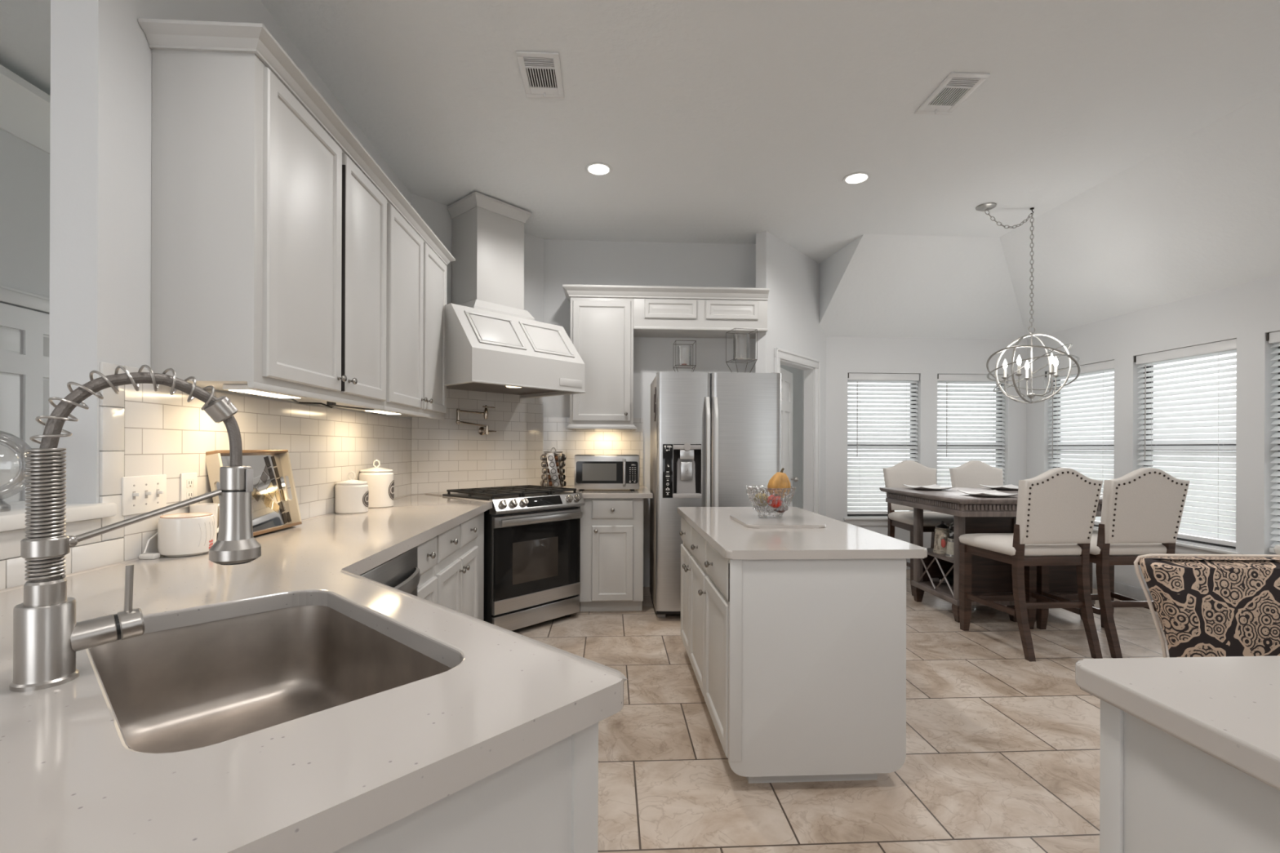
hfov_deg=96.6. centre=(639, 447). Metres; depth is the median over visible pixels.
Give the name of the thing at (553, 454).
spice rack
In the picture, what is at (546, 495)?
cooktop
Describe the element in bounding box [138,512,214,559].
wax warmer
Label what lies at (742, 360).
candle
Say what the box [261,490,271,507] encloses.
mirror
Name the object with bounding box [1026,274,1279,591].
wall
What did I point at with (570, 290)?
crown molding
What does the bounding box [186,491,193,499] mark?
receptacle
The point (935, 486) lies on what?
plate
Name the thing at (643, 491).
countertop
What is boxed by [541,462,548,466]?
spice jar
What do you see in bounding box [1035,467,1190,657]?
counter chair
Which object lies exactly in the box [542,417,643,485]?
backsplash
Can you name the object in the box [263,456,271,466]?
mirror
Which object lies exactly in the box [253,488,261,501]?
mirror
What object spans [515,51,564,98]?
ceiling vent
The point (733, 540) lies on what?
countertop
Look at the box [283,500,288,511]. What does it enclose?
mirror
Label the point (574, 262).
wall
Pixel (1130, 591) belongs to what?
baseboard
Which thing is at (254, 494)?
mirror
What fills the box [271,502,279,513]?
mirror
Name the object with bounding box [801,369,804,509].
wall
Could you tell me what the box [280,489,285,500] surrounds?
mirror
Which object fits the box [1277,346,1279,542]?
window
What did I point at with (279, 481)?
mirror
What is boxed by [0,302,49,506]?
door
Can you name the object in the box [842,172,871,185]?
recessed light
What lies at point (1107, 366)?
window blind
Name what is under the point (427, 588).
base cabinet
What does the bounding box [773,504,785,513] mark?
gourd
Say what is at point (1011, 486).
plate
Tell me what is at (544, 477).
spice jar
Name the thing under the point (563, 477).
spice jar
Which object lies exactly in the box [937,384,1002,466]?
window
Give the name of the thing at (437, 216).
wall
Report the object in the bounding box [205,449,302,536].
mirrored tray
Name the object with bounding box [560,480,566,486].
spice jar
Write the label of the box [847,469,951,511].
ground
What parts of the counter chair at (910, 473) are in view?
leg, rail, backrest, leg, leg, rail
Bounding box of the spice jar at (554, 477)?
[551,475,557,480]
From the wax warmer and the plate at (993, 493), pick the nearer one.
the wax warmer
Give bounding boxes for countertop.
[0,493,627,852]
[425,485,653,497]
[677,506,927,559]
[1075,655,1279,791]
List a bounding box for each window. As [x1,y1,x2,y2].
[843,383,915,525]
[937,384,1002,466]
[1053,371,1114,533]
[1143,352,1242,554]
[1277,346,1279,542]
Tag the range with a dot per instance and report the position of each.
(532, 533)
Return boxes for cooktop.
[442,491,577,500]
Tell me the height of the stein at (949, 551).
0.177 m
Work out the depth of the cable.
2.54 m
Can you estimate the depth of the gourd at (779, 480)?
2.91 m
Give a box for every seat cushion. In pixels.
[888,511,953,526]
[958,533,1081,556]
[1089,533,1167,555]
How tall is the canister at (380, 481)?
0.278 m
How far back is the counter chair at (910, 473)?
5.36 m
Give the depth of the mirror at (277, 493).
2.44 m
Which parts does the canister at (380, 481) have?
lid, lid handle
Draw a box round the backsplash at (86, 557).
[0,518,124,589]
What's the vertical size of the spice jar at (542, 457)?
0.045 m
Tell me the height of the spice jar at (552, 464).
0.045 m
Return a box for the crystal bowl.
[745,484,796,518]
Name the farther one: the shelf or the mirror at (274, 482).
the shelf
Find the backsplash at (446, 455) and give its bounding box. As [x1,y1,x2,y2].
[411,388,542,493]
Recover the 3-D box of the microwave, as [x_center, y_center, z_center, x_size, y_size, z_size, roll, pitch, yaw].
[-0.269,0.200,4.666,0.512,0.286,0.413,0,0,-3]
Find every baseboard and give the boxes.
[906,559,910,569]
[1092,575,1153,600]
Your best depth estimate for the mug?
1.99 m
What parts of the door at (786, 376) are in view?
raised panel, knob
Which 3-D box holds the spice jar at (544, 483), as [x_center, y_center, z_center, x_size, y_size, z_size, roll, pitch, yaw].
[-0.750,0.294,4.641,0.066,0.045,0.045,0,0,-39]
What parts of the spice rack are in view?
jar panel, jar panel, jar panel, jar panel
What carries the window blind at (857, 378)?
attached to the window at (853, 519)
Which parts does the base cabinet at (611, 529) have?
drawer, door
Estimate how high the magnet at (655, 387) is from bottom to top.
0.115 m
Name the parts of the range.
knob, knob, knob, storage drawer, oven door, door glass, control panel, handle, knob, knob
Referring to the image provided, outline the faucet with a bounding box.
[8,364,261,692]
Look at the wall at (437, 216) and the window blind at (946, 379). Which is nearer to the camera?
the wall at (437, 216)
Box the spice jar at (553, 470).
[551,468,555,474]
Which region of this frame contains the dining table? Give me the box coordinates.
[879,487,1102,622]
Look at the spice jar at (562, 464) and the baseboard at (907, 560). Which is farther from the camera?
the baseboard at (907, 560)
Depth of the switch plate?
1.78 m
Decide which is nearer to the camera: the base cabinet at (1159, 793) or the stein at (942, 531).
the base cabinet at (1159, 793)
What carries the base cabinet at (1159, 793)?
on the floor
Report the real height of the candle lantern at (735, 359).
0.387 m
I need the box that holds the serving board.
[729,514,826,528]
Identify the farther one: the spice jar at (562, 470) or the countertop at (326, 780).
the spice jar at (562, 470)
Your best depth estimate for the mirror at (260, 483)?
2.33 m
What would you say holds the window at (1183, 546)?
in the wall at (1245, 313)
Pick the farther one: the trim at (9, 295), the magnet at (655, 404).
the magnet at (655, 404)
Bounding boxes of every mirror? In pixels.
[251,487,257,497]
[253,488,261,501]
[257,480,264,493]
[257,492,265,502]
[260,471,268,484]
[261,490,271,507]
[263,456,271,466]
[264,462,271,475]
[265,497,272,508]
[266,482,276,497]
[267,467,274,479]
[271,456,276,466]
[271,479,278,490]
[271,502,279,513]
[274,466,279,477]
[275,490,281,502]
[276,478,282,488]
[278,501,284,512]
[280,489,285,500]
[281,512,288,524]
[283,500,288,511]
[285,511,291,522]
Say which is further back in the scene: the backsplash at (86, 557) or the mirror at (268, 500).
the mirror at (268, 500)
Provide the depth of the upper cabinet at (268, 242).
1.87 m
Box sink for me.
[88,605,451,753]
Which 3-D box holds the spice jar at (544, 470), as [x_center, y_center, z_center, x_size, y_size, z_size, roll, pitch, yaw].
[-0.764,0.188,4.659,0.066,0.045,0.045,0,0,-39]
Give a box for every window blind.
[847,373,919,514]
[937,373,1006,487]
[1044,360,1114,524]
[1133,338,1236,546]
[1266,330,1279,552]
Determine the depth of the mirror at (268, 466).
2.41 m
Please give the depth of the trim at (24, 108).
2.85 m
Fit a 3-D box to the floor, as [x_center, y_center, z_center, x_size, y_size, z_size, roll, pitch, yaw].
[0.389,1.311,2.024,9.400,0.100,10.400,0,0,-3]
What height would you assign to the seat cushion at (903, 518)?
0.082 m
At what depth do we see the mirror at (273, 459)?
2.46 m
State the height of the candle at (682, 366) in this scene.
0.022 m
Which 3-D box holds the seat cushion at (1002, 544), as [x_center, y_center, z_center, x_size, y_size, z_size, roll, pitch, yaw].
[2.517,0.628,3.768,0.537,0.082,0.528,0,0,-5]
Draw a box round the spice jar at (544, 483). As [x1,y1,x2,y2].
[542,481,552,486]
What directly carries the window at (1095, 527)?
in the wall at (1245, 313)
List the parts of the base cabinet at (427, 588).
drawer, door, knob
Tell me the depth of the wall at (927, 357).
5.96 m
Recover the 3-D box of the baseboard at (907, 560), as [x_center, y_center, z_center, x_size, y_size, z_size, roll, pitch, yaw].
[3.016,1.216,5.960,2.140,0.110,0.014,0,0,-3]
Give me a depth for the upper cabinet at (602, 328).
4.79 m
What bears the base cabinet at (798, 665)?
on the floor
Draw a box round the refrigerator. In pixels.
[649,371,781,617]
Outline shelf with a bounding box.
[926,548,953,563]
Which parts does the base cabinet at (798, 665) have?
knob, drawer, door, knob, knob, door, drawer, knob, knob, door, drawer, panel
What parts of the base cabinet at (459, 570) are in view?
drawer, door, knob, knob, knob, door, drawer, knob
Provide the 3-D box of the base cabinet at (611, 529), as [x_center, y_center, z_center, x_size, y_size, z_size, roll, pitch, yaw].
[-0.413,0.820,4.704,0.837,0.878,0.852,0,0,-3]
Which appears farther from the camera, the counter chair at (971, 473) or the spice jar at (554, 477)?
the counter chair at (971, 473)
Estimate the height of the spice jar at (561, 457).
0.045 m
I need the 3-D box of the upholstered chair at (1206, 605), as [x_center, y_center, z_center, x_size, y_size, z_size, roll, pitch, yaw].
[1.616,0.775,1.277,0.579,0.981,0.520,0,0,1]
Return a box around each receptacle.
[186,479,193,488]
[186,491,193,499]
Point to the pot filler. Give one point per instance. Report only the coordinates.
(482, 431)
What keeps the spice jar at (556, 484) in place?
in the spice rack
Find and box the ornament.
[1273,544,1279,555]
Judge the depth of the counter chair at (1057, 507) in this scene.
3.48 m
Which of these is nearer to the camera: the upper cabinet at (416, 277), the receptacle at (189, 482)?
the receptacle at (189, 482)
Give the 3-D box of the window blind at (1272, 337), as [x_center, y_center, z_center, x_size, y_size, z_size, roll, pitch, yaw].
[4.260,-0.036,3.446,0.070,1.473,0.778,0,0,-3]
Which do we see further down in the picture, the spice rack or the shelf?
the shelf
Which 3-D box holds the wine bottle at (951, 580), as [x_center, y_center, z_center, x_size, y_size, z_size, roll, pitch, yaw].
[2.490,1.039,4.447,0.301,0.075,0.075,0,0,-3]
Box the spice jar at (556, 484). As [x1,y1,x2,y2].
[553,481,559,487]
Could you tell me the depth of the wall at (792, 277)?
5.30 m
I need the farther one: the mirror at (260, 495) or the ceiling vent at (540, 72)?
the ceiling vent at (540, 72)
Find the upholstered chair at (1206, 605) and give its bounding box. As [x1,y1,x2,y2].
[1133,553,1279,657]
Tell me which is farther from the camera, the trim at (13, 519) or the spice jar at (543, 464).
the spice jar at (543, 464)
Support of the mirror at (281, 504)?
attached to the mirrored tray
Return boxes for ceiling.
[0,0,1279,339]
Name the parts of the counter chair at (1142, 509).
leg, rail, leg, leg, rail, backrest, nailhead trim, leg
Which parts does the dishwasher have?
handle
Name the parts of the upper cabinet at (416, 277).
door, light rail, door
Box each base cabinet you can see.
[332,722,598,852]
[416,536,437,604]
[434,511,484,620]
[577,497,643,611]
[679,517,906,783]
[1099,699,1279,852]
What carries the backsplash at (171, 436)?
attached to the wall at (100, 135)
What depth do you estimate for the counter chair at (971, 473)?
5.42 m
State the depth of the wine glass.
4.54 m
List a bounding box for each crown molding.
[137,17,455,265]
[562,284,769,302]
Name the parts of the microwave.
door glass, handle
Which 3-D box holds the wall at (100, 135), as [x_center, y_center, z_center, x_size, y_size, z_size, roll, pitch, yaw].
[-1.633,-0.311,1.841,0.130,3.130,5.050,0,0,-3]
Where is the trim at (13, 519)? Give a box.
[0,502,116,532]
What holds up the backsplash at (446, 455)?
attached to the wall at (437, 216)
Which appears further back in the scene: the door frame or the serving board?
the door frame
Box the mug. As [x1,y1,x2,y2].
[189,502,219,542]
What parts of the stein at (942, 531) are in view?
lid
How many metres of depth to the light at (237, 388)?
1.98 m
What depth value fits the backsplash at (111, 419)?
1.68 m
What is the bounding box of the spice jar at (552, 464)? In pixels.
[549,462,555,467]
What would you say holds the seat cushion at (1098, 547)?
on the counter chair at (1142, 509)
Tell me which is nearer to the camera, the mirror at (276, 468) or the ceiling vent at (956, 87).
the mirror at (276, 468)
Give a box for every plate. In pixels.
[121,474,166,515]
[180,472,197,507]
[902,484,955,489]
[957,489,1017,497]
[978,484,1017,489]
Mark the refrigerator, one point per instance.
(714, 435)
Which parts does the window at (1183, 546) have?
meeting rail, sill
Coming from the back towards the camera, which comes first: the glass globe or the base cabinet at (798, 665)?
the base cabinet at (798, 665)
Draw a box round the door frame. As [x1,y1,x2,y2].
[780,364,802,508]
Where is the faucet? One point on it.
(47, 637)
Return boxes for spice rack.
[542,447,564,487]
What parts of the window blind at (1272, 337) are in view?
rail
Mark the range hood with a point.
(493, 344)
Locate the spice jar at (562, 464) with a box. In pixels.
[555,462,564,466]
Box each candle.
[676,363,692,368]
[730,357,751,362]
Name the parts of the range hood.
crown, panel frame, panel frame, access panel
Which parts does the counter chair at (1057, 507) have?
leg, rail, leg, leg, rail, backrest, nailhead trim, leg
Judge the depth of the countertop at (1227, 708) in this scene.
0.82 m
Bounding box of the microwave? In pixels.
[574,454,639,490]
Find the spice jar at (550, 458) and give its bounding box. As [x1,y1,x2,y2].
[547,455,553,461]
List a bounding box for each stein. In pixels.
[933,520,950,554]
[945,533,953,557]
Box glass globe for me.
[0,431,31,511]
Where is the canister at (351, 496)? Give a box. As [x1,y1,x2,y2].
[334,471,368,514]
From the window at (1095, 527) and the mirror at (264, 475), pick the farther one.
the window at (1095, 527)
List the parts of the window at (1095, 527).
frame, meeting rail, pane, sill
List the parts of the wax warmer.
power cord, wax dish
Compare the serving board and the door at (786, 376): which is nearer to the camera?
the serving board
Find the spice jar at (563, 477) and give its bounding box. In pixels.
[558,474,565,479]
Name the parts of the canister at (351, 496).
lid, lid handle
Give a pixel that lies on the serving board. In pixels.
(752, 521)
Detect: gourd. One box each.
[753,489,768,506]
[767,467,791,497]
[767,493,782,507]
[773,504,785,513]
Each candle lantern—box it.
[673,340,696,372]
[725,328,757,373]
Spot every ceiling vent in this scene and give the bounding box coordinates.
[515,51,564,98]
[914,71,990,115]
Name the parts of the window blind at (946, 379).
ladder cord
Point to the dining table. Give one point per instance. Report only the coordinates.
(973, 514)
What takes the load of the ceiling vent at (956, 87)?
in the ceiling
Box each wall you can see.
[0,128,49,314]
[2,0,410,559]
[409,193,543,474]
[543,239,755,586]
[755,231,826,515]
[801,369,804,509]
[825,336,1026,559]
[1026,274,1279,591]
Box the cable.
[289,398,373,410]
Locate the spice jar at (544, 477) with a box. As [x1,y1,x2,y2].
[542,475,551,479]
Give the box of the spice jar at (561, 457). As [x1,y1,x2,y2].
[554,455,563,461]
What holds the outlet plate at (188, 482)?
attached to the wall at (100, 135)
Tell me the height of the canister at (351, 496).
0.222 m
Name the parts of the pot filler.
arm, arm, spout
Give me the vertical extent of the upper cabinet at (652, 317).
0.298 m
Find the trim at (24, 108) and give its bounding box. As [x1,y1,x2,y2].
[0,64,50,154]
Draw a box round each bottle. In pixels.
[931,574,953,584]
[939,578,953,583]
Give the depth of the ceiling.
3.30 m
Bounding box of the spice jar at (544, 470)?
[542,468,549,473]
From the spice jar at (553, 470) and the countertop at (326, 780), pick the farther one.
the spice jar at (553, 470)
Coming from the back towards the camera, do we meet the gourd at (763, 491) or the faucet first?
the gourd at (763, 491)
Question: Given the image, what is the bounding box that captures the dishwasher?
[360,546,420,596]
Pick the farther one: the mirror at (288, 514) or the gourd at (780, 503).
the gourd at (780, 503)
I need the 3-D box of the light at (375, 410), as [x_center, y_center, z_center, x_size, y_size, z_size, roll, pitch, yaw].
[-1.417,-0.204,3.155,0.100,0.020,0.330,0,0,-3]
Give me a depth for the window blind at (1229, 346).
4.32 m
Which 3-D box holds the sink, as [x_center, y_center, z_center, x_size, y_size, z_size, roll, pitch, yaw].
[-0.680,0.491,1.030,0.789,0.205,0.488,0,0,42]
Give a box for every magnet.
[654,386,656,402]
[654,404,656,421]
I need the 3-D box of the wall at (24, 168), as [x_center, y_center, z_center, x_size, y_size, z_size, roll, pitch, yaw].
[-3.132,-0.316,1.487,0.100,3.130,9.700,0,0,-3]
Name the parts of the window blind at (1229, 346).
ladder cord, rail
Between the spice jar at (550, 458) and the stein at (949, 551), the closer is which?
the stein at (949, 551)
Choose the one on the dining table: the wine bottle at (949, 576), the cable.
the wine bottle at (949, 576)
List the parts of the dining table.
post, dentil moulding, panel, post, panel, post, dentil moulding, panel, post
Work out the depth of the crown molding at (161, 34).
1.95 m
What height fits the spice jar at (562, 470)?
0.045 m
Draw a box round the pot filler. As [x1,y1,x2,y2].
[455,404,496,435]
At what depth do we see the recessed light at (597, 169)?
3.82 m
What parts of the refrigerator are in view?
freezer door, paddle plate, dispenser trim, handle, handle, fridge door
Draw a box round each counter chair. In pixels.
[883,460,953,595]
[949,460,1003,487]
[958,467,1102,662]
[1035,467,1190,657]
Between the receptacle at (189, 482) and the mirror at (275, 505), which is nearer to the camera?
the receptacle at (189, 482)
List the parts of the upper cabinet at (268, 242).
door, light rail, knob, knob, door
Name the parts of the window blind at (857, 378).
rail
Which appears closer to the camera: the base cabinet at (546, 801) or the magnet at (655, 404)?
the base cabinet at (546, 801)
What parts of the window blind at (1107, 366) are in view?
ladder cord, rail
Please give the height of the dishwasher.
0.868 m
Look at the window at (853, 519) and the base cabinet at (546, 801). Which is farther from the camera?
the window at (853, 519)
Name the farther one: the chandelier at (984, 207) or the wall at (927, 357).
the wall at (927, 357)
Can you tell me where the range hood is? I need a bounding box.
[444,191,585,398]
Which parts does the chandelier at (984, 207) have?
bulb, swag chain, arm, bulb, arm, bulb, arm, rod, drop chain, arm, arm, bulb, bulb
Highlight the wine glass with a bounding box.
[949,515,954,533]
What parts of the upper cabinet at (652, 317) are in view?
panel door, panel door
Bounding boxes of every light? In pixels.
[222,384,305,398]
[361,407,400,414]
[585,162,612,176]
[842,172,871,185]
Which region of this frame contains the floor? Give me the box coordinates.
[512,569,1169,852]
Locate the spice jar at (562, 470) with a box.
[556,468,564,473]
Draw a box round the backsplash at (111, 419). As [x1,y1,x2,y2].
[98,362,153,541]
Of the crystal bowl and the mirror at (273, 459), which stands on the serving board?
the crystal bowl
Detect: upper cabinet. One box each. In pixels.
[151,49,386,409]
[330,200,446,420]
[565,296,636,430]
[633,297,768,338]
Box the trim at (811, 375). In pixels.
[773,347,820,514]
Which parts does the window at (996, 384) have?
meeting rail, frame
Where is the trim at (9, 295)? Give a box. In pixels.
[0,284,49,313]
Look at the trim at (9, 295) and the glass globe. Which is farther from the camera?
the trim at (9, 295)
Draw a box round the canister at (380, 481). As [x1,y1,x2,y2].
[359,459,394,508]
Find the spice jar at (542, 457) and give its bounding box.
[540,455,546,460]
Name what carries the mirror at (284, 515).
on the mirrored tray
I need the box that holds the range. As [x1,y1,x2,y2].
[442,484,585,631]
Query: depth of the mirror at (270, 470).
2.42 m
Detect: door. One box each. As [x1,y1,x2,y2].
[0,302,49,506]
[780,367,798,506]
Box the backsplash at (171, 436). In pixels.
[121,383,411,560]
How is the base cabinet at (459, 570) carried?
on the floor
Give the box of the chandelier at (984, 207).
[975,202,1080,403]

